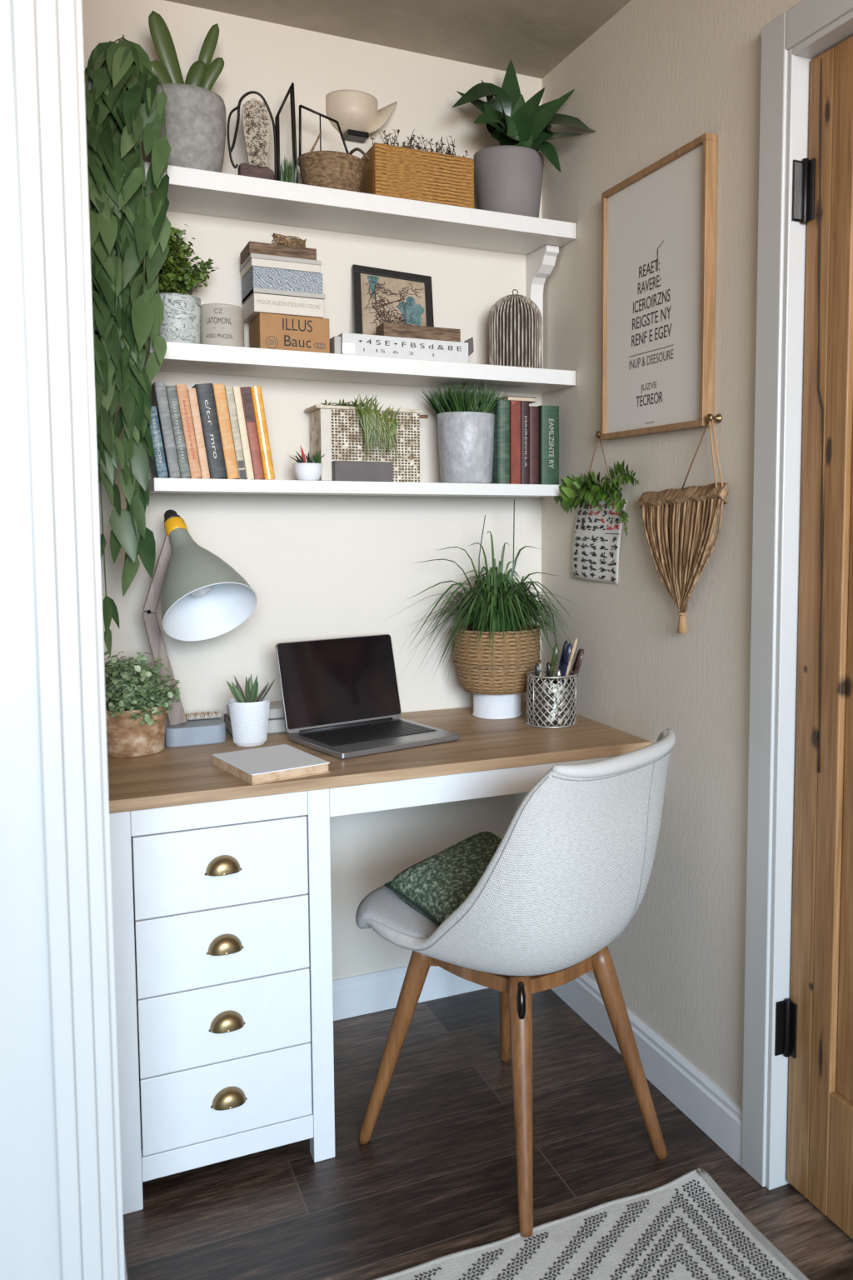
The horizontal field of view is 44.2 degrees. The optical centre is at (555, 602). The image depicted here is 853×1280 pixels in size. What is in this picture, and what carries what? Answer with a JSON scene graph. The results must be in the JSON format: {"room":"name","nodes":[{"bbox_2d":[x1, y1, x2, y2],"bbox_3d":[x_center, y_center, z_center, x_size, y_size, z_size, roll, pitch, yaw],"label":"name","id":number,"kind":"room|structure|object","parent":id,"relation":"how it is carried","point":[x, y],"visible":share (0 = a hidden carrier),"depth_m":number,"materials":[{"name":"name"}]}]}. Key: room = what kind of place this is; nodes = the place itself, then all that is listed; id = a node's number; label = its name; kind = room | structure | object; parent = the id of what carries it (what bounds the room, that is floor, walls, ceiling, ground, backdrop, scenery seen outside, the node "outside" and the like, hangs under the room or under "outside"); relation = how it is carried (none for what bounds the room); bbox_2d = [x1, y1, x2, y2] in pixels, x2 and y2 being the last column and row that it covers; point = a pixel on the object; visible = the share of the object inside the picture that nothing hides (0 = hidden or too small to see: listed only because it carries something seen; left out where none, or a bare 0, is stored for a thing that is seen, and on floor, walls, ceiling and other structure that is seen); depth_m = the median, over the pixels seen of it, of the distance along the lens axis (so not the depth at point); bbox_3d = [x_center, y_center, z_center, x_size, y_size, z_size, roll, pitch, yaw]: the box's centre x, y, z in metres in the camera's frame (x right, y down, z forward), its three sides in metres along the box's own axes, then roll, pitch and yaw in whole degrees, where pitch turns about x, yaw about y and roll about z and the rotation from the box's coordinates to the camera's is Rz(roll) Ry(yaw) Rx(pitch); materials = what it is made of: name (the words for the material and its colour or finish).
{"room":"home office","nodes":[
{"label":"home office","id":0,"kind":"room"},
{"bbox_2d":[0,0,124,1279],"bbox_3d":[-1.748,-0.049,1.363,2.060,2.412,1.082,-2,5,-26],"label":"door frame","id":1,"kind":"structure","parent":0,"point":[30,1244],"depth_m":1.32,"materials":[{"name":"paint"}]},
{"bbox_2d":[11,0,119,1279],"bbox_3d":[-0.618,-0.042,1.304,0.069,2.412,0.022,-2,5,-26],"label":"trim","id":2,"kind":"structure","parent":1,"relation":"attached to","point":[44,31],"depth_m":1.30,"materials":[{"name":"paint"}]},
{"bbox_2d":[123,1242,127,1279],"bbox_3d":[-0.689,1.075,1.644,0.012,0.130,0.480,-2,5,-26],"label":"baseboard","id":3,"kind":"structure","parent":1,"relation":"attached to","point":[125,1266],"depth_m":1.61,"materials":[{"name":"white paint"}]},
{"bbox_2d":[84,35,171,656],"bbox_3d":[-0.880,-0.521,2.116,0.187,1.251,0.230,-2,5,-26],"label":"trailing plant","id":4,"kind":"object","parent":1,"relation":"attached to","point":[128,227],"visible":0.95,"depth_m":2.05,"materials":[{"name":"green plant"}]},
{"bbox_2d":[81,0,542,979],"bbox_3d":[-0.590,-0.148,2.597,1.430,2.412,0.120,-2,5,-26],"label":"wall","id":5,"kind":"structure","parent":0,"point":[317,567],"depth_m":2.54,"materials":[{"name":"paint"}]},
{"bbox_2d":[147,477,561,497],"bbox_3d":[-0.440,-0.272,2.479,0.994,0.028,0.202,-2,5,-26],"label":"wall shelf","id":6,"kind":"object","parent":5,"relation":"attached to","point":[156,485],"visible":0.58,"depth_m":2.35,"materials":[{"name":"paint"}]},
{"bbox_2d":[147,405,168,478],"bbox_3d":[-0.871,-0.344,2.250,0.040,0.151,0.123,-2,5,-26],"label":"book","id":7,"kind":"object","parent":6,"relation":"on","point":[158,467],"visible":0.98,"depth_m":2.20,"materials":[{"name":"paper"}]},
{"bbox_2d":[150,381,180,478],"bbox_3d":[-0.856,-0.372,2.265,0.048,0.204,0.138,-2,5,-26],"label":"book","id":8,"kind":"object","parent":6,"relation":"on","point":[158,392],"visible":0.78,"depth_m":2.21,"materials":[{"name":"paper"}]},
{"bbox_2d":[165,385,190,478],"bbox_3d":[-0.836,-0.369,2.274,0.045,0.197,0.138,-2,5,-26],"label":"book","id":9,"kind":"object","parent":6,"relation":"on","point":[172,394],"visible":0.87,"depth_m":2.21,"materials":[{"name":"paper"}]},
{"bbox_2d":[175,384,201,478],"bbox_3d":[-0.817,-0.372,2.283,0.048,0.201,0.139,-2,5,-26],"label":"book","id":10,"kind":"object","parent":6,"relation":"on","point":[182,389],"visible":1,"depth_m":2.22,"materials":[{"name":"paper"}]},
{"bbox_2d":[187,388,209,478],"bbox_3d":[-0.798,-0.369,2.293,0.042,0.194,0.137,-2,5,-26],"label":"book","id":11,"kind":"object","parent":6,"relation":"on","point":[192,397],"visible":0.6,"depth_m":2.23,"materials":[{"name":"paper"}]},
{"bbox_2d":[191,383,227,479],"bbox_3d":[-0.774,-0.376,2.303,0.062,0.206,0.140,-2,5,-26],"label":"book","id":12,"kind":"object","parent":6,"relation":"on","point":[205,394],"visible":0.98,"depth_m":2.24,"materials":[{"name":"paper"}]},
{"bbox_2d":[212,383,239,479],"bbox_3d":[-0.747,-0.377,2.317,0.051,0.206,0.139,-2,5,-26],"label":"book","id":13,"kind":"object","parent":6,"relation":"on","point":[219,391],"visible":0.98,"depth_m":2.26,"materials":[{"name":"paper"}]},
{"bbox_2d":[225,385,246,479],"bbox_3d":[-0.729,-0.377,2.327,0.042,0.203,0.137,-2,5,-26],"label":"book","id":14,"kind":"object","parent":6,"relation":"on","point":[229,392],"visible":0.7,"depth_m":2.27,"materials":[{"name":"paper"}]},
{"bbox_2d":[232,386,254,479],"bbox_3d":[-0.715,-0.377,2.334,0.042,0.202,0.137,-2,5,-26],"label":"book","id":15,"kind":"object","parent":6,"relation":"on","point":[237,391],"visible":0.58,"depth_m":2.27,"materials":[{"name":"paper"}]},
{"bbox_2d":[240,386,264,479],"bbox_3d":[-0.697,-0.378,2.342,0.047,0.203,0.138,-2,5,-26],"label":"book","id":16,"kind":"object","parent":6,"relation":"on","point":[247,405],"visible":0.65,"depth_m":2.28,"materials":[{"name":"paper"}]},
{"bbox_2d":[250,385,274,479],"bbox_3d":[-0.676,-0.379,2.350,0.050,0.205,0.141,-2,5,-26],"label":"book","id":17,"kind":"object","parent":6,"relation":"on","point":[256,392],"visible":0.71,"depth_m":2.29,"materials":[{"name":"paper"}]},
{"bbox_2d":[288,445,324,480],"bbox_3d":[-0.573,-0.322,2.393,0.070,0.084,0.073,2,5,20],"label":"succulent bowl","id":18,"kind":"object","parent":6,"relation":"on","point":[312,470],"visible":0.93,"depth_m":2.38,"materials":[{"name":"white ceramic"}]},
{"bbox_2d":[293,462,323,480],"bbox_3d":[-0.573,-0.301,2.397,0.068,0.042,0.068,-2,5,-26],"label":"pot","id":19,"kind":"object","parent":18,"relation":"on","point":[302,471],"depth_m":2.37,"materials":[{"name":"white ceramic"}]},
{"bbox_2d":[305,394,428,482],"bbox_3d":[-0.443,-0.391,2.483,0.282,0.205,0.144,-2,5,-26],"label":"planter","id":20,"kind":"object","parent":6,"relation":"on","point":[362,442],"visible":1,"depth_m":2.43,"materials":[{"name":"beige"}]},
{"bbox_2d":[420,380,509,483],"bbox_3d":[-0.220,-0.420,2.564,0.240,0.254,0.201,-2,5,-26],"label":"potted grass","id":21,"kind":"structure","parent":6,"relation":"on","point":[466,421],"depth_m":2.51,"materials":[{"name":"grey ceramic"}]},
{"bbox_2d":[437,411,494,483],"bbox_3d":[-0.222,-0.380,2.569,0.143,0.172,0.143,-2,5,-26],"label":"pot","id":22,"kind":"object","parent":21,"relation":"on","point":[466,439],"depth_m":2.51,"materials":[{"name":"grey concrete"}]},
{"bbox_2d":[491,400,509,484],"bbox_3d":[-0.157,-0.400,2.611,0.033,0.205,0.149,-2,5,-26],"label":"book","id":23,"kind":"object","parent":6,"relation":"on","point":[501,471],"visible":0.55,"depth_m":2.55,"materials":[{"name":"fabric"}]},
{"bbox_2d":[510,400,520,484],"bbox_3d":[-0.129,-0.400,2.625,0.026,0.204,0.144,-2,5,-26],"label":"book","id":24,"kind":"object","parent":6,"relation":"on","point":[515,406],"visible":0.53,"depth_m":2.56,"materials":[{"name":"fabric"}]},
{"bbox_2d":[500,395,535,404],"bbox_3d":[-0.106,-0.511,2.627,0.075,0.012,0.100,-2,5,-26],"label":"book","id":25,"kind":"object","parent":24,"relation":"on","point":[531,400],"visible":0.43,"depth_m":2.58,"materials":[{"name":"beige paper"}]},
{"bbox_2d":[520,401,529,484],"bbox_3d":[-0.106,-0.401,2.636,0.022,0.203,0.144,-2,5,-26],"label":"book","id":26,"kind":"object","parent":6,"relation":"on","point":[524,405],"visible":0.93,"depth_m":2.57,"materials":[{"name":"paper"}]},
{"bbox_2d":[529,405,539,484],"bbox_3d":[-0.085,-0.397,2.649,0.026,0.194,0.143,-2,5,-26],"label":"book","id":27,"kind":"object","parent":6,"relation":"on","point":[533,410],"visible":0.44,"depth_m":2.58,"materials":[{"name":"paper"}]},
{"bbox_2d":[536,405,559,484],"bbox_3d":[-0.043,-0.400,2.663,0.050,0.197,0.147,-2,5,-26],"label":"book","id":28,"kind":"object","parent":6,"relation":"on","point":[548,415],"visible":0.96,"depth_m":2.60,"materials":[{"name":"paper"}]},
{"bbox_2d":[144,340,575,394],"bbox_3d":[-0.440,-0.550,2.456,0.994,0.036,0.202,-2,5,-26],"label":"wall shelf","id":29,"kind":"object","parent":5,"relation":"attached to","point":[179,357],"visible":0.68,"depth_m":2.37,"materials":[{"name":"paint"}]},
{"bbox_2d":[141,224,219,344],"bbox_3d":[-0.828,-0.686,2.236,0.186,0.269,0.188,4,6,42],"label":"potted shrub","id":30,"kind":"object","parent":29,"relation":"on","point":[181,322],"visible":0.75,"depth_m":2.21,"materials":[{"name":"green plant"}]},
{"bbox_2d":[153,292,200,344],"bbox_3d":[-0.823,-0.607,2.252,0.100,0.109,0.100,-2,5,-26],"label":"pot","id":31,"kind":"object","parent":30,"relation":"on","point":[181,322],"depth_m":2.21,"materials":[{"name":"ceramic"}]},
{"bbox_2d":[200,303,244,346],"bbox_3d":[-0.739,-0.604,2.294,0.095,0.097,0.095,-2,5,-26],"label":"tin","id":32,"kind":"object","parent":29,"relation":"on","point":[222,324],"visible":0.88,"depth_m":2.25,"materials":[{"name":"white metal"}]},
{"bbox_2d":[249,312,329,353],"bbox_3d":[-0.613,-0.605,2.382,0.155,0.085,0.136,-2,5,-26],"label":"cardboard box","id":33,"kind":"object","parent":29,"relation":"on","point":[270,331],"visible":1,"depth_m":2.32,"materials":[{"name":"brown cardboard"}]},
{"bbox_2d":[242,292,324,323],"bbox_3d":[-0.626,-0.668,2.375,0.154,0.040,0.149,-2,5,-26],"label":"box","id":34,"kind":"object","parent":33,"relation":"on","point":[257,303],"visible":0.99,"depth_m":2.31,"materials":[{"name":"white cardboard"}]},
{"bbox_2d":[241,265,324,304],"bbox_3d":[-0.624,-0.717,2.369,0.158,0.056,0.149,-2,5,-26],"label":"patterned box","id":35,"kind":"object","parent":34,"relation":"on","point":[258,279],"visible":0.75,"depth_m":2.31,"materials":[{"name":"blue cardboard"}]},
{"bbox_2d":[240,253,321,278],"bbox_3d":[-0.628,-0.759,2.362,0.155,0.026,0.140,-2,5,-26],"label":"flat box","id":36,"kind":"object","parent":35,"relation":"on","point":[253,259],"visible":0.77,"depth_m":2.30,"materials":[{"name":"white cardboard"}]},
{"bbox_2d":[240,233,316,264],"bbox_3d":[-0.632,-0.800,2.356,0.148,0.055,0.118,-2,5,-26],"label":"box","id":37,"kind":"object","parent":36,"relation":"on","point":[293,247],"visible":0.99,"depth_m":2.31,"materials":[{"name":"brown wood"}]},
{"bbox_2d":[242,287,324,304],"bbox_3d":[-0.624,-0.694,2.371,0.158,0.010,0.149,-2,5,-26],"label":"book","id":38,"kind":"object","parent":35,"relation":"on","point":[309,292],"depth_m":2.31,"materials":[{"name":"white paper"}]},
{"bbox_2d":[330,332,468,363],"bbox_3d":[-0.373,-0.595,2.456,0.322,0.053,0.088,-2,5,-26],"label":"book","id":39,"kind":"object","parent":29,"relation":"on","point":[345,342],"visible":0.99,"depth_m":2.41,"materials":[{"name":"paper"}]},
{"bbox_2d":[351,264,434,334],"bbox_3d":[-0.395,-0.695,2.534,0.210,0.249,0.072,-2,5,-26],"label":"picture frame","id":40,"kind":"object","parent":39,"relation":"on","point":[380,296],"visible":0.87,"depth_m":2.54,"materials":[{"name":"wood"}]},
{"bbox_2d":[360,273,426,334],"bbox_3d":[-0.396,-0.695,2.536,0.173,0.211,0.056,-2,5,-26],"label":"print","id":41,"kind":"object","parent":40,"relation":"attached to","point":[399,298],"depth_m":2.54},
{"bbox_2d":[375,322,460,341],"bbox_3d":[-0.328,-0.639,2.473,0.190,0.031,0.064,-2,5,-26],"label":"wooden block","id":42,"kind":"object","parent":39,"relation":"on","point":[384,329],"visible":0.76,"depth_m":2.44,"materials":[{"name":"brown wood"}]},
{"bbox_2d":[464,337,474,355],"bbox_3d":[-0.222,-0.614,2.544,0.044,0.077,0.028,-2,5,-26],"label":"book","id":43,"kind":"object","parent":29,"relation":"on","point":[471,349],"visible":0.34,"depth_m":2.54,"materials":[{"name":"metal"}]},
{"bbox_2d":[488,289,542,368],"bbox_3d":[-0.102,-0.683,2.607,0.138,0.206,0.138,3,6,32],"label":"cloche","id":44,"kind":"object","parent":29,"relation":"on","point":[515,321],"visible":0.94,"depth_m":2.56,"materials":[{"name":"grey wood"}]},
{"bbox_2d":[144,161,576,254],"bbox_3d":[-0.439,-0.907,2.427,0.994,0.038,0.202,-2,5,-26],"label":"wall shelf","id":45,"kind":"object","parent":5,"relation":"attached to","point":[193,191],"visible":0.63,"depth_m":2.37,"materials":[{"name":"paint"}]},
{"bbox_2d":[148,10,225,172],"bbox_3d":[-0.794,-1.081,2.231,0.160,0.340,0.160,-2,5,-26],"label":"potted succulent","id":46,"kind":"object","parent":45,"relation":"on","point":[195,115],"visible":0.75,"depth_m":2.19,"materials":[{"name":"green plant"}]},
{"bbox_2d":[155,83,225,172],"bbox_3d":[-0.794,-0.999,2.238,0.160,0.175,0.160,-2,5,-26],"label":"pot","id":47,"kind":"object","parent":46,"relation":"on","point":[195,116],"depth_m":2.18,"materials":[{"name":"concrete"}]},
{"bbox_2d":[226,90,277,180],"bbox_3d":[-0.670,-1.020,2.284,0.108,0.210,0.028,-2,5,-26],"label":"ornament","id":48,"kind":"object","parent":45,"relation":"on","point":[256,117],"visible":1,"depth_m":2.28,"materials":[{"name":"beige stone"}]},
{"bbox_2d":[275,82,298,183],"bbox_3d":[-0.603,-1.042,2.329,0.045,0.247,0.047,-2,5,-26],"label":"wire lantern","id":49,"kind":"object","parent":45,"relation":"on","point":[290,174],"visible":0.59,"depth_m":2.33,"materials":[{"name":"black metal"}]},
{"bbox_2d":[297,104,364,192],"bbox_3d":[-0.515,-1.022,2.377,0.153,0.201,0.152,-2,5,-26],"label":"basket","id":50,"kind":"object","parent":45,"relation":"on","point":[331,169],"visible":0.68,"depth_m":2.33,"materials":[{"name":"brown wicker"}]},
{"bbox_2d":[297,150,364,192],"bbox_3d":[-0.515,-0.967,2.382,0.152,0.090,0.152,-2,5,-26],"label":"bowl","id":51,"kind":"object","parent":50,"relation":"on","point":[331,169],"depth_m":2.32,"materials":[{"name":"brown wicker"}]},
{"bbox_2d":[349,128,474,208],"bbox_3d":[-0.349,-1.019,2.464,0.281,0.179,0.136,-2,5,-26],"label":"wicker box","id":52,"kind":"object","parent":45,"relation":"on","point":[406,172],"visible":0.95,"depth_m":2.41,"materials":[{"name":"wicker"}]},
{"bbox_2d":[452,60,595,217],"bbox_3d":[-0.039,-1.133,2.530,0.404,0.398,0.225,0,5,4],"label":"potted plant","id":53,"kind":"object","parent":45,"relation":"on","point":[508,176],"visible":0.8,"depth_m":2.51,"materials":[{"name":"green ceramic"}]},
{"bbox_2d":[473,145,544,217],"bbox_3d":[-0.117,-1.019,2.570,0.174,0.163,0.174,-2,5,-26],"label":"pot","id":54,"kind":"object","parent":53,"relation":"on","point":[508,178],"depth_m":2.50,"materials":[{"name":"grey ceramic"}]},
{"bbox_2d":[325,89,397,143],"bbox_3d":[-0.458,-1.159,2.474,0.167,0.101,0.064,-2,5,-26],"label":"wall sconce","id":55,"kind":"object","parent":5,"relation":"attached to","point":[357,113],"visible":0.96,"depth_m":2.45,"materials":[{"name":"beige ceramic"}]},
{"bbox_2d":[332,965,488,1020],"bbox_3d":[-0.549,1.009,2.638,1.140,0.100,0.016,-2,5,-26],"label":"baseboard","id":56,"kind":"structure","parent":5,"relation":"attached to","point":[357,995],"depth_m":2.68,"materials":[{"name":"white paint"}]},
{"bbox_2d":[165,0,630,79],"bbox_3d":[-0.034,-1.229,0.433,4.400,0.100,4.320,-2,5,-26],"label":"ceiling","id":57,"kind":"structure","parent":0,"point":[537,36],"depth_m":2.40,"materials":[{"name":"paint"}]},
{"bbox_2d":[122,987,852,1279],"bbox_3d":[-0.040,1.265,0.638,4.400,0.080,4.320,-2,5,-26],"label":"floor","id":58,"kind":"structure","parent":0,"point":[435,1177],"depth_m":2.02,"materials":[{"name":"brown wood"}]},
{"bbox_2d":[107,702,651,1214],"bbox_3d":[-0.416,0.695,2.351,1.128,0.773,0.595,-2,5,-26],"label":"desk","id":59,"kind":"object","parent":58,"relation":"on","point":[221,881],"visible":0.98,"depth_m":1.96,"materials":[{"name":"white wood"}]},
{"bbox_2d":[103,651,179,758],"bbox_3d":[-0.893,0.208,2.190,0.192,0.221,0.198,-1,5,-17],"label":"potted herb","id":60,"kind":"object","parent":59,"relation":"on","point":[136,714],"visible":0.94,"depth_m":2.15,"materials":[{"name":"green plant"}]},
{"bbox_2d":[105,703,166,758],"bbox_3d":[-0.901,0.268,2.204,0.138,0.101,0.138,-2,5,-26],"label":"pot","id":61,"kind":"object","parent":60,"relation":"on","point":[127,737],"depth_m":2.15,"materials":[{"name":"brown ceramic"}]},
{"bbox_2d":[141,509,257,747],"bbox_3d":[-0.772,0.057,2.237,0.196,0.515,0.330,-3,6,-35],"label":"desk lamp","id":62,"kind":"object","parent":59,"relation":"on","point":[203,597],"visible":0.98,"depth_m":2.24,"materials":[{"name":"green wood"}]},
{"bbox_2d":[226,674,274,747],"bbox_3d":[-0.674,0.234,2.279,0.089,0.156,0.089,2,5,21],"label":"aloe","id":63,"kind":"object","parent":59,"relation":"on","point":[249,714],"visible":1,"depth_m":2.26,"materials":[{"name":"white ceramic"}]},
{"bbox_2d":[228,695,269,747],"bbox_3d":[-0.674,0.262,2.281,0.087,0.100,0.087,-2,5,-26],"label":"pot","id":64,"kind":"object","parent":63,"relation":"on","point":[248,714],"depth_m":2.25,"materials":[{"name":"white ceramic"}]},
{"bbox_2d":[224,714,286,737],"bbox_3d":[-0.699,0.283,2.434,0.138,0.034,0.116,-2,5,-26],"label":"flat book","id":65,"kind":"object","parent":59,"relation":"on","point":[275,725],"visible":0.27,"depth_m":2.40,"materials":[{"name":"paper"}]},
{"bbox_2d":[226,700,284,719],"bbox_3d":[-0.700,0.254,2.434,0.126,0.022,0.104,-2,5,-26],"label":"flat book","id":66,"kind":"object","parent":65,"relation":"on","point":[276,709],"visible":0.39,"depth_m":2.41,"materials":[{"name":"white paper"}]},
{"bbox_2d":[212,744,329,784],"bbox_3d":[-0.569,0.320,2.063,0.158,0.020,0.208,-4,6,-38],"label":"notebook","id":67,"kind":"object","parent":59,"relation":"on","point":[284,762],"visible":1,"depth_m":2.02,"materials":[{"name":"white paper"}]},
{"bbox_2d":[275,634,459,759],"bbox_3d":[-0.424,0.200,2.335,0.300,0.214,0.303,-4,6,-40],"label":"laptop","id":68,"kind":"object","parent":59,"relation":"on","point":[341,697],"visible":1,"depth_m":2.39,"materials":[{"name":"metal"}]},
{"bbox_2d":[383,499,579,719],"bbox_3d":[-0.169,0.017,2.558,0.453,0.545,0.348,-2,5,-26],"label":"spider plant","id":69,"kind":"object","parent":59,"relation":"on","point":[495,650],"visible":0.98,"depth_m":2.54,"materials":[{"name":"green plant"}]},
{"bbox_2d":[452,623,541,694],"bbox_3d":[-0.148,0.140,2.615,0.223,0.160,0.223,-2,5,-26],"label":"basket","id":70,"kind":"object","parent":69,"relation":"on","point":[472,662],"depth_m":2.53,"materials":[{"name":"beige wicker"}]},
{"bbox_2d":[526,669,577,728],"bbox_3d":[-0.010,0.232,2.514,0.125,0.124,0.125,-2,5,-26],"label":"pencil cup","id":71,"kind":"object","parent":59,"relation":"on","point":[554,706],"visible":0.97,"depth_m":2.47,"materials":[{"name":"silver metal"}]},
{"bbox_2d":[535,663,539,684],"bbox_3d":[-0.043,0.218,2.499,0.014,0.145,0.010,2,5,19],"label":"pen","id":72,"kind":"object","parent":71,"relation":"in","point":[537,666],"visible":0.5,"depth_m":2.49,"materials":[{"name":"grey metal"}]},
{"bbox_2d":[546,661,551,685],"bbox_3d":[-0.015,0.217,2.489,0.015,0.149,0.012,-2,5,-26],"label":"pen","id":73,"kind":"object","parent":71,"relation":"in","point":[548,665],"visible":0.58,"depth_m":2.48,"materials":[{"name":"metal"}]},
{"bbox_2d":[550,644,559,680],"bbox_3d":[-0.014,0.195,2.521,0.047,0.188,0.014,-2,5,-26],"label":"pen","id":74,"kind":"object","parent":71,"relation":"in","point":[556,647],"visible":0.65,"depth_m":2.52,"materials":[{"name":"green plastic"}]},
{"bbox_2d":[555,669,560,685],"bbox_3d":[0.004,0.225,2.482,0.016,0.133,0.013,2,5,18],"label":"pen","id":75,"kind":"object","parent":71,"relation":"in","point":[558,671],"visible":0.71,"depth_m":2.47,"materials":[{"name":"metal"}]},
{"bbox_2d":[555,640,568,684],"bbox_3d":[0.006,0.190,2.544,0.053,0.194,0.012,-2,5,-26],"label":"pen","id":76,"kind":"object","parent":71,"relation":"in","point":[565,646],"visible":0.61,"depth_m":2.54,"materials":[{"name":"blue plastic"}]},
{"bbox_2d":[560,643,571,684],"bbox_3d":[0.015,0.194,2.506,0.055,0.192,0.014,-3,5,-31],"label":"pen","id":77,"kind":"object","parent":71,"relation":"in","point":[569,646],"visible":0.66,"depth_m":2.50,"materials":[{"name":"blue plastic"}]},
{"bbox_2d":[565,637,577,680],"bbox_3d":[0.023,0.188,2.528,0.066,0.202,0.009,-2,5,-24],"label":"pen","id":78,"kind":"object","parent":71,"relation":"in","point":[575,643],"visible":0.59,"depth_m":2.53,"materials":[{"name":"beige wood"}]},
{"bbox_2d":[568,649,580,683],"bbox_3d":[0.033,0.201,2.550,0.070,0.172,0.011,-2,5,-28],"label":"pen","id":79,"kind":"object","parent":71,"relation":"in","point":[578,652],"visible":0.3,"depth_m":2.55,"materials":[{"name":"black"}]},
{"bbox_2d":[571,648,584,684],"bbox_3d":[0.041,0.201,2.518,0.066,0.176,0.014,-3,6,-32],"label":"pen","id":80,"kind":"object","parent":71,"relation":"in","point":[582,652],"visible":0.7,"depth_m":2.52,"materials":[{"name":"red wood"}]},
{"bbox_2d":[355,728,675,1237],"bbox_3d":[-0.089,0.677,2.084,0.618,0.860,0.503,4,6,37],"label":"desk chair","id":81,"kind":"object","parent":58,"relation":"on","point":[572,867],"visible":0.86,"depth_m":1.86,"materials":[{"name":"fabric"}]},
{"bbox_2d":[355,885,438,938],"bbox_3d":[-0.141,0.615,2.115,0.480,0.114,0.460,4,6,37],"label":"seat cushion","id":82,"kind":"object","parent":81,"relation":"on","point":[382,910],"depth_m":2.02,"materials":[{"name":"grey fabric"}]},
{"bbox_2d":[384,831,502,926],"bbox_3d":[-0.168,0.567,2.093,0.279,0.142,0.214,-4,7,-44],"label":"throw pillow","id":83,"kind":"object","parent":81,"relation":"on","point":[436,886],"visible":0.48,"depth_m":2.04,"materials":[{"name":"green fabric"}]},
{"bbox_2d":[373,1167,809,1279],"bbox_3d":[0.185,1.180,1.073,1.011,0.020,1.608,-2,5,-26],"label":"rug","id":84,"kind":"object","parent":58,"relation":"on","point":[686,1227],"visible":0.99,"depth_m":1.80,"materials":[{"name":"fabric"}]},
{"bbox_2d":[541,0,802,1106],"bbox_3d":[0.930,-0.009,0.943,0.164,2.412,4.200,-2,5,-26],"label":"wall","id":85,"kind":"structure","parent":0,"point":[657,77],"depth_m":2.20,"materials":[{"name":"paint"}]},
{"bbox_2d":[526,245,559,368],"bbox_3d":[-0.035,-0.747,2.683,0.036,0.319,0.124,-2,5,-26],"label":"shelf bracket","id":86,"kind":"object","parent":85,"relation":"attached to","point":[540,263],"visible":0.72,"depth_m":2.68,"materials":[{"name":"paint"}]},
{"bbox_2d":[595,430,600,437],"bbox_3d":[0.109,-0.397,2.449,0.028,0.018,0.018,-2,5,-26],"label":"wall hook","id":87,"kind":"object","parent":85,"relation":"attached to","point":[598,432],"visible":0.49,"depth_m":2.44,"materials":[{"name":"gold metal"}]},
{"bbox_2d":[571,437,626,584],"bbox_3d":[0.095,-0.225,2.494,0.021,0.352,0.266,-2,5,-26],"label":"hanging planter","id":88,"kind":"object","parent":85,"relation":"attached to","point":[597,536],"visible":0.91,"depth_m":2.49,"materials":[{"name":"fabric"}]},
{"bbox_2d":[554,459,639,535],"bbox_3d":[0.080,-0.244,2.444,0.058,0.172,0.409,-2,5,-26],"label":"potted plant","id":89,"kind":"object","parent":88,"relation":"attached to","point":[575,491],"visible":1,"depth_m":2.40,"materials":[{"name":"green plant"}]},
{"bbox_2d":[574,503,621,581],"bbox_3d":[0.097,-0.148,2.498,0.014,0.187,0.237,-2,5,-28],"label":"print","id":90,"kind":"object","parent":88,"relation":"attached to","point":[597,533],"depth_m":2.49},
{"bbox_2d":[588,502,619,529],"bbox_3d":[0.116,-0.205,2.459,0.008,0.065,0.148,-2,5,-29],"label":"print","id":91,"kind":"object","parent":88,"relation":"attached to","point":[606,519],"depth_m":2.46},
{"bbox_2d":[550,973,742,1166],"bbox_3d":[0.166,1.021,2.457,0.016,0.108,0.939,-2,5,-26],"label":"baseboard","id":92,"kind":"structure","parent":85,"relation":"attached to","point":[717,1114],"depth_m":2.26,"materials":[{"name":"white paint"}]},
{"bbox_2d":[600,132,717,439],"bbox_3d":[0.209,-0.646,2.223,0.026,0.562,0.423,-2,5,-26],"label":"framed poster","id":93,"kind":"object","parent":85,"relation":"attached to","point":[659,222],"visible":0.99,"depth_m":2.19,"materials":[{"name":"white paper"}]},
{"bbox_2d":[706,414,722,423],"bbox_3d":[0.310,-0.363,2.039,0.028,0.018,0.018,-2,5,-26],"label":"wall hook","id":94,"kind":"object","parent":85,"relation":"attached to","point":[718,417],"visible":1,"depth_m":2.04,"materials":[{"name":"gold metal"}]},
{"bbox_2d":[741,0,852,1186],"bbox_3d":[0.589,0.075,1.517,0.018,2.150,0.975,-2,5,-26],"label":"trim","id":95,"kind":"structure","parent":85,"relation":"attached to","point":[806,18],"depth_m":1.90,"materials":[{"name":"paint"}]},
{"bbox_2d":[765,10,852,1189],"bbox_3d":[0.653,0.105,1.544,0.142,2.085,0.847,-2,5,-26],"label":"trim","id":96,"kind":"structure","parent":85,"relation":"attached to","point":[800,57],"depth_m":1.88,"materials":[{"name":"paint"}]},
{"bbox_2d":[775,35,852,1239],"bbox_3d":[0.624,0.108,1.532,0.068,2.057,0.819,-2,5,-26],"label":"door","id":97,"kind":"structure","parent":85,"relation":"in","point":[814,1027],"depth_m":1.83,"materials":[{"name":"brown wood"}]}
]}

